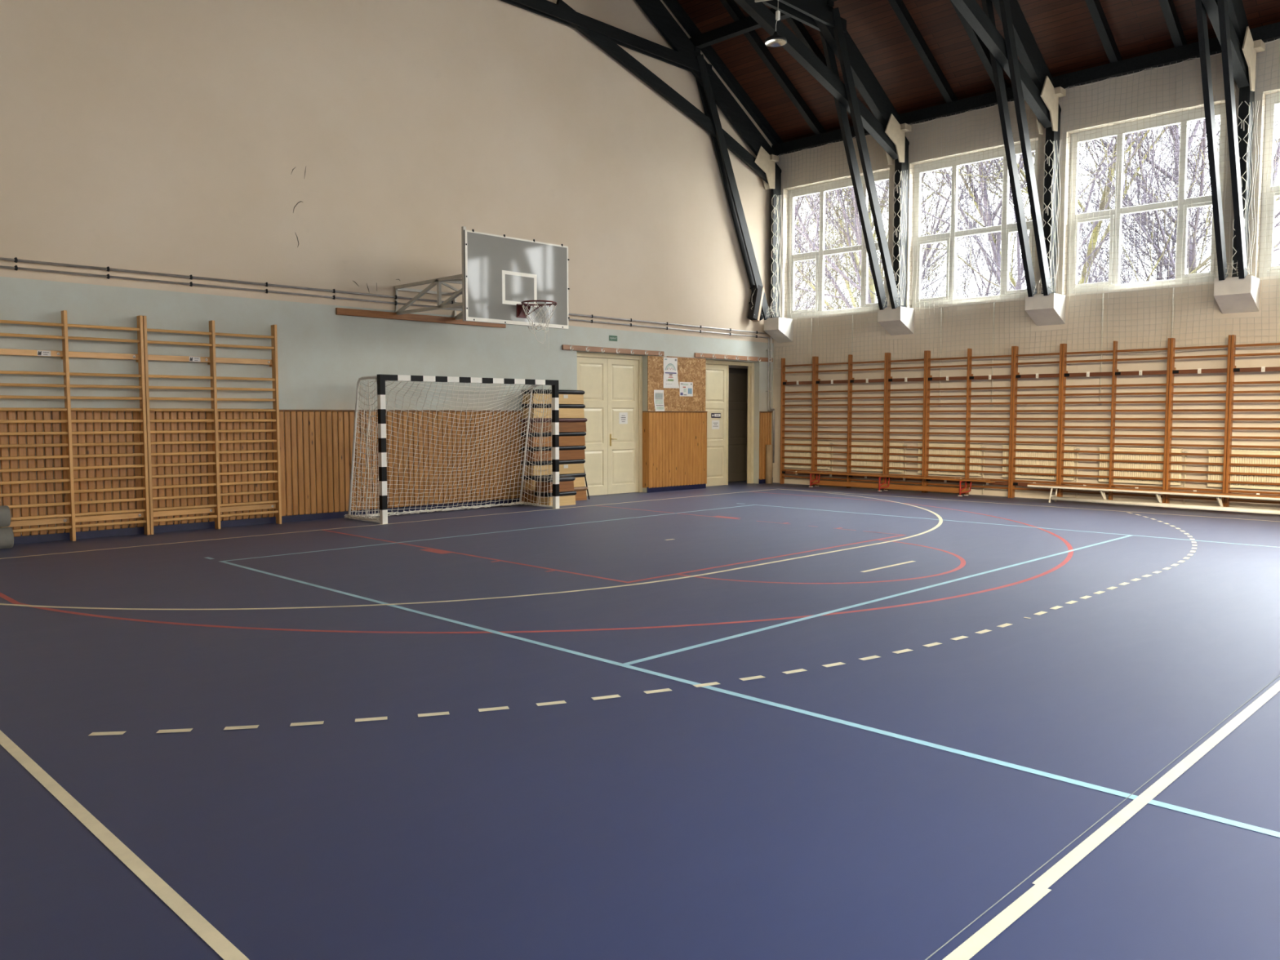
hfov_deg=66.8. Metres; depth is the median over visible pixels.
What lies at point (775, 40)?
pendant lamp
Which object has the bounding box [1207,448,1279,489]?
radiator
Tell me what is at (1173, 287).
drain pipe
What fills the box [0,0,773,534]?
wall
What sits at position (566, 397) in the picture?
box
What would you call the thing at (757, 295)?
loudspeaker
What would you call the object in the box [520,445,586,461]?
box
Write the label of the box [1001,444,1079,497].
radiator
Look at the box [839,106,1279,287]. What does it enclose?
bare tree
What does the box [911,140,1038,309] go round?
window
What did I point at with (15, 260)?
pipe
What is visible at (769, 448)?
cardboard tube
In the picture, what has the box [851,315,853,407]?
drain pipe
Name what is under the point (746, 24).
roof purlin
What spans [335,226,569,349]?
basketball hoop
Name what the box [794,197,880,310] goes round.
bare tree
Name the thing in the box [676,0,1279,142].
ceiling
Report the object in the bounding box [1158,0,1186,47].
rafter
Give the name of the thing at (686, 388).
poster
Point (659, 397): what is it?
print
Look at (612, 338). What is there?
exit sign
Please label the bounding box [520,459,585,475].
box
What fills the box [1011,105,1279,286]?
bare tree
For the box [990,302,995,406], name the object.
rod
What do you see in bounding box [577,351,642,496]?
door
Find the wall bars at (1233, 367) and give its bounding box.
[1224,334,1279,506]
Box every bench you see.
[793,471,995,496]
[1026,483,1279,515]
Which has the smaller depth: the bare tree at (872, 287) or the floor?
the floor
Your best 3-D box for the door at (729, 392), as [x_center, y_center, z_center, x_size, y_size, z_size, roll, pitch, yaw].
[1.891,-1.248,21.360,0.675,2.675,2.465,4,5,45]
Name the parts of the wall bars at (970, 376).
rail, rail, rail, rail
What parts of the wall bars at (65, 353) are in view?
rail, rail, rail, rail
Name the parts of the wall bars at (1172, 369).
rail, rail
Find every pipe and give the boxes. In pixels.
[0,257,774,462]
[0,265,773,462]
[808,318,812,407]
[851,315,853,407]
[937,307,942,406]
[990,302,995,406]
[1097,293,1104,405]
[1171,287,1174,337]
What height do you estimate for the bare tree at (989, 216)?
17.121 m
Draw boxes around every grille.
[779,440,831,442]
[846,441,904,444]
[917,443,982,445]
[1002,444,1075,447]
[1098,446,1182,449]
[1208,448,1279,452]
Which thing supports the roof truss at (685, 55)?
on the wall at (1234, 297)
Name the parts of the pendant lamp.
lamp shade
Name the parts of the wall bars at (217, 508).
rail, rail, rail, rail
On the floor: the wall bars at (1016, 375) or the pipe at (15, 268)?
the wall bars at (1016, 375)
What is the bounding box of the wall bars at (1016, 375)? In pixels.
[1009,343,1062,497]
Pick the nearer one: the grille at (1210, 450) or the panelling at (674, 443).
the grille at (1210, 450)
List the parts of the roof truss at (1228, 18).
post, rail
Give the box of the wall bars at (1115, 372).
[1057,337,1170,502]
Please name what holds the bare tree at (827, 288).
on the ground
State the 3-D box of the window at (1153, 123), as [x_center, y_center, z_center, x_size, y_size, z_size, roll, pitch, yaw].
[8.442,-4.624,16.312,2.470,2.865,0.277,4,5,45]
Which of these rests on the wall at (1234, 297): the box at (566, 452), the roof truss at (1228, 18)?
the roof truss at (1228, 18)
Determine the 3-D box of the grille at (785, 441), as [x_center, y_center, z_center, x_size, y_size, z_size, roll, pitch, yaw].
[3.592,-0.847,21.124,1.280,0.024,0.108,4,5,45]
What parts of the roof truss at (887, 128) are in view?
post, rail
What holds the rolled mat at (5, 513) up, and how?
on the rolled mat at (6, 535)
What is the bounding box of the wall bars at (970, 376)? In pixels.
[923,346,1013,497]
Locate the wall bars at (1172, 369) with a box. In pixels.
[1164,334,1231,506]
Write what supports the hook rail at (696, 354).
attached to the wall at (344, 145)
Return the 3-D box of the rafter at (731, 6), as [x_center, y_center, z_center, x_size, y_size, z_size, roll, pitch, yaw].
[0.714,-9.673,17.198,0.120,5.434,9.190,4,5,45]
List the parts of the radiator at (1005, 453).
ribbed panel, panel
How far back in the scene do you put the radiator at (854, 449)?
19.87 m
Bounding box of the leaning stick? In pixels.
[582,462,589,499]
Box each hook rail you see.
[561,344,664,355]
[694,352,773,362]
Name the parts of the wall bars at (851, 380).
rail, rail, rail, rail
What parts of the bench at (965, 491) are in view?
leg, leg, seat, leg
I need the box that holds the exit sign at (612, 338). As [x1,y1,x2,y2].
[608,335,617,341]
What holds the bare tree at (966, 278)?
on the ground
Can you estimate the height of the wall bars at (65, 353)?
2.763 m
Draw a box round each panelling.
[0,409,522,537]
[642,411,707,488]
[759,411,772,479]
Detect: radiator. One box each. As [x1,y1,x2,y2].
[779,440,833,480]
[846,441,907,484]
[917,443,986,494]
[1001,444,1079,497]
[1098,446,1187,504]
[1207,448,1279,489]
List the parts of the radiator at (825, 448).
ribbed panel, panel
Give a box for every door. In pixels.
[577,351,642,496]
[705,360,754,486]
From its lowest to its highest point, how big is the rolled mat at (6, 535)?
0.244 m
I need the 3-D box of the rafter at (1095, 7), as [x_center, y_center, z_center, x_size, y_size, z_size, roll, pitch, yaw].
[4.915,-9.399,13.042,0.120,5.434,9.190,4,5,45]
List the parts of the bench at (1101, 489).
leg, leg, edge rail, seat, leg, leg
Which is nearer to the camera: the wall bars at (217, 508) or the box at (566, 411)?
the wall bars at (217, 508)
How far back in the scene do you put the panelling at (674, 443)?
19.46 m
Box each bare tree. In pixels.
[794,155,1030,308]
[794,166,974,310]
[794,169,1022,310]
[794,189,860,310]
[794,194,879,310]
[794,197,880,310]
[825,119,1217,289]
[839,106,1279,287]
[848,160,1143,307]
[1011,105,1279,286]
[1033,105,1279,279]
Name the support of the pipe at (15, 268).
attached to the wall at (344, 145)
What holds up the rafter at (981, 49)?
attached to the ceiling
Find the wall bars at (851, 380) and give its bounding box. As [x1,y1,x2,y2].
[813,352,886,489]
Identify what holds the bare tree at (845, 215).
on the ground
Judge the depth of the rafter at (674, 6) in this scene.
19.89 m
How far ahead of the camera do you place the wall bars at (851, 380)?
20.15 m
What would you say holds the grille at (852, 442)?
attached to the radiator at (854, 449)
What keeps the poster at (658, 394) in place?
attached to the notice board
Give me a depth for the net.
16.96 m
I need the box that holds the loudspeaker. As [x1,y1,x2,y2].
[746,284,764,321]
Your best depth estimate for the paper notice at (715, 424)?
20.64 m
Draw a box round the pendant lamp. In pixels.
[754,0,786,47]
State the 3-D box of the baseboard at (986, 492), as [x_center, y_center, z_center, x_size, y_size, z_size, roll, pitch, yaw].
[11.557,0.567,13.383,24.110,0.100,0.012,4,5,45]
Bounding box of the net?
[761,38,1279,368]
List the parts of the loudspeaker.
panel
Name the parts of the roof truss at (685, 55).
rail, post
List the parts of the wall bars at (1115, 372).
rail, rail, rail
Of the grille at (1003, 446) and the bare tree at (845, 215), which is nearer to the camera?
the grille at (1003, 446)
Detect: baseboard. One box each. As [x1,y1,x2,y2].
[13,477,773,544]
[773,478,1279,510]
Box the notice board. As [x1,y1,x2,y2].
[647,355,706,411]
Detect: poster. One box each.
[653,390,664,411]
[663,356,679,388]
[680,382,693,396]
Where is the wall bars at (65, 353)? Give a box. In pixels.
[0,310,150,541]
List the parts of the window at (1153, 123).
sill, sash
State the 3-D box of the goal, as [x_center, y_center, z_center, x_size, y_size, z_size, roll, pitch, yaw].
[-2.828,-0.520,14.936,1.024,2.080,3.272,4,5,45]
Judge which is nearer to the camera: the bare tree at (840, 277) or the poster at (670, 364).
the poster at (670, 364)
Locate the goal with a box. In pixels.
[344,374,559,524]
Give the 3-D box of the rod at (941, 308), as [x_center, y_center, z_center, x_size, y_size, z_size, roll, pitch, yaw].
[5.835,-2.388,18.839,0.060,1.920,0.030,4,5,45]
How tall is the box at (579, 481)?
0.244 m
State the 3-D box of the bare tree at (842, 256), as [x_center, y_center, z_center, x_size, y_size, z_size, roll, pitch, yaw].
[4.307,-9.749,38.246,8.023,18.608,12.497,4,5,45]
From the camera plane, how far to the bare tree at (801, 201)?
29.38 m
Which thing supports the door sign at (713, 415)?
attached to the door at (729, 392)
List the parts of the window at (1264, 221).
sill, sash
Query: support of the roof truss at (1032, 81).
on the wall at (1234, 297)
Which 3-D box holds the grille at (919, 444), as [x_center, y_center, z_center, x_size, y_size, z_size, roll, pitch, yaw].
[5.982,-0.691,18.760,1.280,0.024,0.108,4,5,45]
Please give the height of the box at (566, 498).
0.235 m
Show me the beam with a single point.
(1271, 32)
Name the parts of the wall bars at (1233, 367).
rail, rail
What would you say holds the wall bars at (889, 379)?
on the floor
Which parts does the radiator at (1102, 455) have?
ribbed panel, panel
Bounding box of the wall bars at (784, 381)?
[779,356,813,485]
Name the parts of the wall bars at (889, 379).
rail, rail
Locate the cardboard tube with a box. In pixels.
[765,444,773,484]
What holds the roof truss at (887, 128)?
on the wall at (1234, 297)
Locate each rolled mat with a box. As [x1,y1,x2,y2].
[0,505,10,527]
[0,527,13,549]
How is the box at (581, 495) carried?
on the floor
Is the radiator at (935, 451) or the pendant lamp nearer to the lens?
the pendant lamp
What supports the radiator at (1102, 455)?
attached to the wall at (1234, 297)
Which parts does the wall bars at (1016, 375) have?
rail, rail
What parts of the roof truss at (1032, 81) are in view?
post, rail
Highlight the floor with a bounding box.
[0,480,1279,959]
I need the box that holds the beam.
[771,22,1279,155]
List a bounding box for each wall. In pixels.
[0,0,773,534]
[728,365,747,368]
[764,39,1279,506]
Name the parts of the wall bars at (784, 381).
rail, rail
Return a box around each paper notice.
[618,412,627,423]
[711,420,719,429]
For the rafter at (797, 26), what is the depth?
18.24 m
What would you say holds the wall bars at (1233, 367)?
on the floor
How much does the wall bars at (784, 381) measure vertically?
2.763 m
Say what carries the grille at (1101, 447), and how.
attached to the radiator at (1102, 455)
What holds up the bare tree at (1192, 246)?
on the ground
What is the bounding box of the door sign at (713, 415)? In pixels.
[711,413,720,417]
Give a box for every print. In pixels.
[654,392,663,409]
[664,358,676,384]
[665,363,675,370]
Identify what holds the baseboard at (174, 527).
attached to the wall at (344, 145)
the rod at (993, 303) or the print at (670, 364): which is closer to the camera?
the rod at (993, 303)
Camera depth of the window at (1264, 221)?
15.07 m
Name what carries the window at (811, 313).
in the wall at (1234, 297)
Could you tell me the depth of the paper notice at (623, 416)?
18.68 m
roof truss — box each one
[500,0,781,320]
[733,0,911,310]
[951,0,1066,297]
[1195,0,1265,280]
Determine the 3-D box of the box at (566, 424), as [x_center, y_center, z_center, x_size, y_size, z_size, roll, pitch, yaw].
[-1.497,-0.962,16.976,0.324,0.244,1.296,4,5,45]
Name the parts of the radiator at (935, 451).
ribbed panel, panel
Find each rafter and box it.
[662,0,783,145]
[720,0,826,134]
[785,17,851,116]
[888,0,958,102]
[950,0,1008,88]
[1084,0,1122,62]
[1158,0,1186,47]
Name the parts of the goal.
net frame, goal post, net frame, goal post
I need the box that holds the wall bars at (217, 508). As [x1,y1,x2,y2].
[142,315,281,534]
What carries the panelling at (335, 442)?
attached to the wall at (344, 145)
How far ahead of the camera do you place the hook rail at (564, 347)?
18.10 m
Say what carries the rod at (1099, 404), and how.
attached to the wall at (1234, 297)
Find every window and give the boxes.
[786,169,889,319]
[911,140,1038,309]
[1062,102,1226,296]
[1257,92,1279,279]
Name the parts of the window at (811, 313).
sill, sash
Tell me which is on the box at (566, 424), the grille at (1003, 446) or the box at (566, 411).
the box at (566, 411)
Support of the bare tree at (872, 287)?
on the ground
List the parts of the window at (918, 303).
sill, sash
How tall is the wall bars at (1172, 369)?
2.763 m
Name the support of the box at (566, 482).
on the box at (566, 498)
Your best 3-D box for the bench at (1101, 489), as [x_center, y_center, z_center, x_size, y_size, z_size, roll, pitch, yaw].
[8.390,0.317,15.625,0.267,0.305,4.300,-4,5,-43]
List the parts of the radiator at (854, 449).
ribbed panel, panel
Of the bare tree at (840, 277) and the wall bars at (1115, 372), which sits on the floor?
the wall bars at (1115, 372)
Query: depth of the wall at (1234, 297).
17.17 m
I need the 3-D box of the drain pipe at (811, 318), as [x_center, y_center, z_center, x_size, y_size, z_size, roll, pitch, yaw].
[3.695,-2.527,20.956,0.060,1.920,0.030,4,5,45]
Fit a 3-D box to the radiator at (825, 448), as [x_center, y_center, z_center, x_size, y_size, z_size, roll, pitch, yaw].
[3.624,-0.386,21.123,1.370,0.944,0.108,4,5,45]
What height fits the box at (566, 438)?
0.244 m
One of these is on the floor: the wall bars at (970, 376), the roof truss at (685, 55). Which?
the wall bars at (970, 376)
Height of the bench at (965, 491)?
0.326 m
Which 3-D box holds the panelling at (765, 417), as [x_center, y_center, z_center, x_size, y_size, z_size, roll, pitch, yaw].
[2.745,-0.773,21.659,0.202,1.507,0.425,4,5,45]
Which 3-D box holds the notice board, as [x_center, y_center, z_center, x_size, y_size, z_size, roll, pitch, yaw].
[0.755,-1.928,19.471,0.018,1.084,1.713,4,5,45]
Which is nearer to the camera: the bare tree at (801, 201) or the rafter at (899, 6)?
the rafter at (899, 6)
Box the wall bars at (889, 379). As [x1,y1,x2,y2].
[884,351,926,492]
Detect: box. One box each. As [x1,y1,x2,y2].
[520,404,585,417]
[520,417,587,432]
[520,431,586,447]
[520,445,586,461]
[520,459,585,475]
[520,472,586,489]
[520,486,587,502]
[521,389,584,404]
[533,475,575,493]
[534,490,577,506]
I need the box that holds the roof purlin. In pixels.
[688,0,837,48]
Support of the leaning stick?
on the floor
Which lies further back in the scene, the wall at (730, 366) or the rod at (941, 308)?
the wall at (730, 366)

